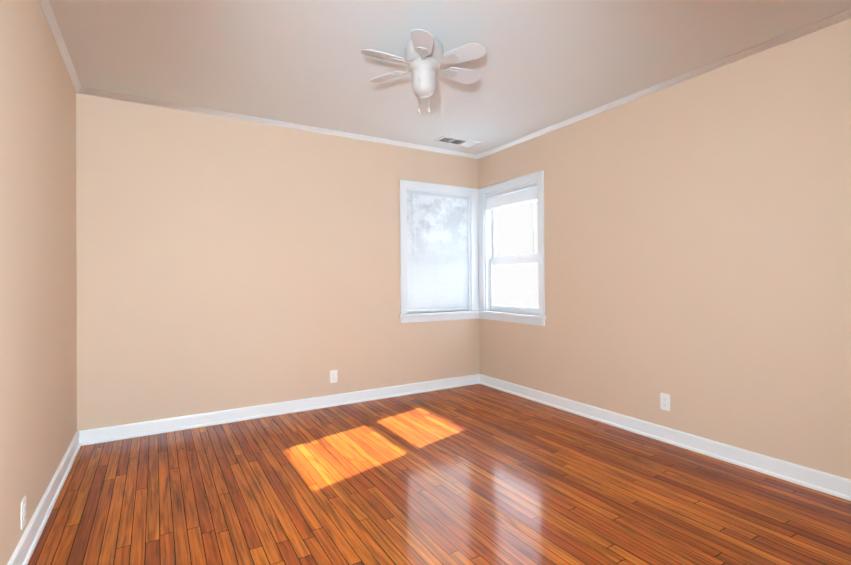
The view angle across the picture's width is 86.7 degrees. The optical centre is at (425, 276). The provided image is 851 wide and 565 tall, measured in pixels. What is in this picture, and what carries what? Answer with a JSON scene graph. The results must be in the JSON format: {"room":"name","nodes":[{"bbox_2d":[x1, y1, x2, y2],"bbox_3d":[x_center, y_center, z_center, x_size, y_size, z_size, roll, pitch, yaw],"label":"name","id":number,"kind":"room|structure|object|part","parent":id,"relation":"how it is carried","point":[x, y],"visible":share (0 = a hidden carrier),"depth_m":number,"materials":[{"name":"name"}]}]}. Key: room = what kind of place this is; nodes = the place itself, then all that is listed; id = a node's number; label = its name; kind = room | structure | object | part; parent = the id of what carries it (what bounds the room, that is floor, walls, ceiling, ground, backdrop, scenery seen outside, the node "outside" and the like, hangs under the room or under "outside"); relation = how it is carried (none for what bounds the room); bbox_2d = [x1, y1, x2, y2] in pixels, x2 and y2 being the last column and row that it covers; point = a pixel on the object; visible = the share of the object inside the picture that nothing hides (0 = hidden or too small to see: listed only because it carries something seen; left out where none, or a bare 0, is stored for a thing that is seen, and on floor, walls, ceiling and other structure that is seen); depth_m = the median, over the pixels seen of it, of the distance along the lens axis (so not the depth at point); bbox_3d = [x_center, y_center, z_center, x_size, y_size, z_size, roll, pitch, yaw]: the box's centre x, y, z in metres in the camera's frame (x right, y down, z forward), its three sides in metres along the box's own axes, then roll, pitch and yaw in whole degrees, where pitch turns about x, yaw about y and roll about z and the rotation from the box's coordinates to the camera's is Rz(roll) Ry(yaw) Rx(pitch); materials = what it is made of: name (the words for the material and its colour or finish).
{"room":"empty bedroom","nodes":[
{"label":"empty bedroom","id":0,"kind":"room"},
{"bbox_2d":[0,0,76,564],"bbox_3d":[-1.429,-0.091,1.312,0.160,2.500,4.200,0,0,-31],"label":"wall","id":1,"kind":"structure","parent":0,"point":[38,337],"depth_m":2.04,"materials":[{"name":"paint"}]},
{"bbox_2d":[21,496,25,529],"bbox_3d":[-1.658,0.974,1.863,0.008,0.115,0.070,0,0,-31],"label":"electrical outlet","id":2,"kind":"object","parent":1,"relation":"attached to","point":[23,512],"visible":1,"depth_m":1.85,"materials":[{"name":"white plastic"}]},
{"bbox_2d":[7,430,82,564],"bbox_3d":[-1.341,1.109,1.352,0.026,0.100,4.200,0,0,-31],"label":"baseboard","id":3,"kind":"structure","parent":1,"relation":"attached to","point":[23,552],"depth_m":2.15,"materials":[{"name":"white wood"}]},
{"bbox_2d":[38,0,85,93],"bbox_3d":[-1.354,-1.324,1.369,0.034,0.034,4.200,0,0,-31],"label":"crown molding","id":4,"kind":"structure","parent":1,"relation":"attached to","point":[48,13],"depth_m":2.53,"materials":[{"name":"white"}]},
{"bbox_2d":[76,93,479,430],"bbox_3d":[-0.967,-0.076,4.130,3.850,2.500,0.160,0,0,-31],"label":"wall","id":5,"kind":"structure","parent":0,"point":[224,263],"depth_m":3.69,"materials":[{"name":"paint"}]},
{"bbox_2d":[83,374,478,444],"bbox_3d":[-0.920,1.123,4.038,3.450,0.100,0.026,0,0,-31],"label":"baseboard","id":6,"kind":"structure","parent":5,"relation":"attached to","point":[132,430],"depth_m":3.76,"materials":[{"name":"white wood"}]},
{"bbox_2d":[86,88,477,158],"bbox_3d":[-0.921,-1.310,4.057,3.420,0.034,0.034,0,0,-31],"label":"crown molding","id":7,"kind":"structure","parent":5,"relation":"attached to","point":[93,92],"depth_m":3.78,"materials":[{"name":"white"}]},
{"bbox_2d":[330,370,336,382],"bbox_3d":[-0.834,0.908,4.101,0.070,0.115,0.008,0,0,-31],"label":"electrical outlet","id":8,"kind":"object","parent":5,"relation":"attached to","point":[333,376],"visible":1,"depth_m":4.10,"materials":[{"name":"white plastic"}]},
{"bbox_2d":[399,310,478,322],"bbox_3d":[0.125,0.415,4.773,1.003,0.090,0.232,0,0,-31],"label":"sill","id":9,"kind":"structure","parent":5,"relation":"attached to","point":[433,316],"depth_m":4.66,"materials":[{"name":"white wood"}]},
{"bbox_2d":[400,171,544,315],"bbox_3d":[0.377,-0.299,4.367,0.980,1.335,1.140,0,0,-31],"label":"window frame","id":10,"kind":"structure","parent":5,"relation":"in","point":[436,308],"depth_m":4.68,"materials":[{"name":"white"}]},
{"bbox_2d":[412,224,412,255],"bbox_3d":[-0.134,-0.528,4.537,0.006,0.634,0.009,0,0,-31],"label":"blind cord","id":11,"kind":"object","parent":10,"relation":"hanging from","point":[412,224],"depth_m":4.53,"materials":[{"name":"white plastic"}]},
{"bbox_2d":[415,215,415,248],"bbox_3d":[-0.100,-0.246,4.569,0.002,1.178,0.002,0,0,-31],"label":"blind cord","id":12,"kind":"object","parent":10,"relation":"hanging from","point":[415,248],"depth_m":4.57,"materials":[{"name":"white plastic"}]},
{"bbox_3d":[0.120,0.093,4.753,0.775,0.559,0.047,0,0,-31],"label":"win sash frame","id":13,"kind":"part","parent":10,"relation":"part of","materials":[{"name":"white"}]},
{"bbox_3d":[0.132,-0.855,4.728,0.771,0.034,0.035,0,0,-31],"label":"back window blind head rail","id":14,"kind":"part","parent":10,"relation":"part of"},
{"bbox_3d":[0.140,0.348,4.721,0.765,0.012,0.022,0,0,-31],"label":"back window blind bottom rail","id":15,"kind":"part","parent":10,"relation":"part of","materials":[{"name":"white plastic"}]},
{"bbox_2d":[407,194,468,309],"bbox_3d":[0.136,-0.252,4.725,0.765,1.168,0.011,0,0,-31],"label":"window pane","id":16,"kind":"object","parent":10,"relation":"hanging from","point":[437,262],"visible":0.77,"depth_m":4.71,"materials":[{"name":"plastic"}]},
{"bbox_2d":[28,384,850,564],"bbox_3d":[0.162,1.205,2.252,3.850,0.100,4.520,0,0,-31],"label":"floor","id":17,"kind":"structure","parent":0,"point":[477,474],"depth_m":2.36,"materials":[{"name":"brown wood"}]},
{"bbox_2d":[49,0,850,154],"bbox_3d":[0.145,-1.395,2.268,3.850,0.100,4.520,0,0,-31],"label":"ceiling","id":18,"kind":"structure","parent":0,"point":[540,65],"depth_m":2.69,"materials":[{"name":"white paint"}]},
{"bbox_2d":[361,29,485,114],"bbox_3d":[-0.009,-1.123,2.593,0.759,0.438,0.686,0,0,-31],"label":"ceiling fan","id":19,"kind":"object","parent":18,"relation":"hanging from","point":[424,53],"visible":1,"depth_m":2.52,"materials":[{"name":"white plastic"}]},
{"bbox_2d":[434,135,480,147],"bbox_3d":[0.315,-1.327,4.445,0.444,0.011,0.190,0,0,-31],"label":"ceiling vent","id":20,"kind":"object","parent":18,"relation":"in","point":[450,140],"visible":1,"depth_m":4.44,"materials":[{"name":"white metal"}]},
{"bbox_2d":[478,18,850,479],"bbox_3d":[1.736,-0.100,3.209,0.160,2.500,4.200,0,0,-31],"label":"wall","id":21,"kind":"structure","parent":0,"point":[697,240],"depth_m":2.89,"materials":[{"name":"paint"}]},
{"bbox_2d":[485,181,538,314],"bbox_3d":[0.919,-0.263,4.571,0.160,1.256,0.805,0,0,-31],"label":"window","id":22,"kind":"structure","parent":21,"relation":"in","point":[518,259],"depth_m":4.61,"materials":[{"name":"white glass"}]},
{"bbox_3d":[0.865,-0.786,4.545,0.028,0.109,0.765,0,0,-31],"label":"right window blind slats","id":23,"kind":"part","parent":22,"relation":"part of","materials":[{"name":"white plastic"}]},
{"bbox_2d":[489,188,533,289],"bbox_3d":[0.860,-0.354,4.541,0.042,0.995,0.668,0,0,-31],"label":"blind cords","id":24,"kind":"object","parent":22,"relation":"hanging from","point":[533,226],"visible":0.75,"depth_m":4.25,"materials":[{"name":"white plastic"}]},
{"bbox_3d":[0.864,-0.861,4.544,0.035,0.034,0.771,0,0,-31],"label":"right window blind head rail","id":25,"kind":"part","parent":22,"relation":"part of","materials":[{"name":"white plastic"}]},
{"bbox_3d":[0.866,-0.720,4.544,0.022,0.012,0.765,0,0,-31],"label":"right window blind bottom rail","id":26,"kind":"part","parent":22,"relation":"part of","materials":[{"name":"white plastic"}]},
{"bbox_3d":[0.901,0.086,4.557,0.047,0.558,0.775,0,0,-31],"label":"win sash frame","id":27,"kind":"part","parent":22,"relation":"part of","materials":[{"name":"white glass"}]},
{"bbox_3d":[0.934,-0.523,4.583,0.035,0.708,0.775,0,0,-31],"label":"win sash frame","id":28,"kind":"part","parent":22,"relation":"part of","materials":[{"name":"white"}]},
{"bbox_3d":[0.919,-0.264,4.572,0.037,1.125,0.695,0,0,-31],"label":"right window glass pane","id":29,"kind":"part","parent":22,"relation":"part of","materials":[{"name":"glass"}]},
{"bbox_2d":[479,310,546,325],"bbox_3d":[0.915,0.409,4.569,0.232,0.090,0.986,0,0,-31],"label":"sill","id":30,"kind":"structure","parent":21,"relation":"attached to","point":[532,319],"depth_m":4.45,"materials":[{"name":"white wood"}]},
{"bbox_2d":[478,8,850,158],"bbox_3d":[1.644,-1.333,3.166,0.034,0.034,4.200,0,0,-31],"label":"crown molding","id":31,"kind":"structure","parent":21,"relation":"attached to","point":[846,14],"depth_m":2.94,"materials":[{"name":"white"}]},
{"bbox_2d":[479,374,850,500],"bbox_3d":[1.664,1.100,3.153,0.026,0.100,4.200,0,0,-31],"label":"baseboard","id":32,"kind":"structure","parent":21,"relation":"attached to","point":[828,483],"depth_m":2.95,"materials":[{"name":"white wood"}]},
{"bbox_2d":[660,393,669,410],"bbox_3d":[1.675,0.875,3.152,0.008,0.115,0.070,0,0,-31],"label":"electrical outlet","id":33,"kind":"object","parent":21,"relation":"attached to","point":[664,401],"visible":1,"depth_m":3.15,"materials":[{"name":"white plastic"}]}
]}

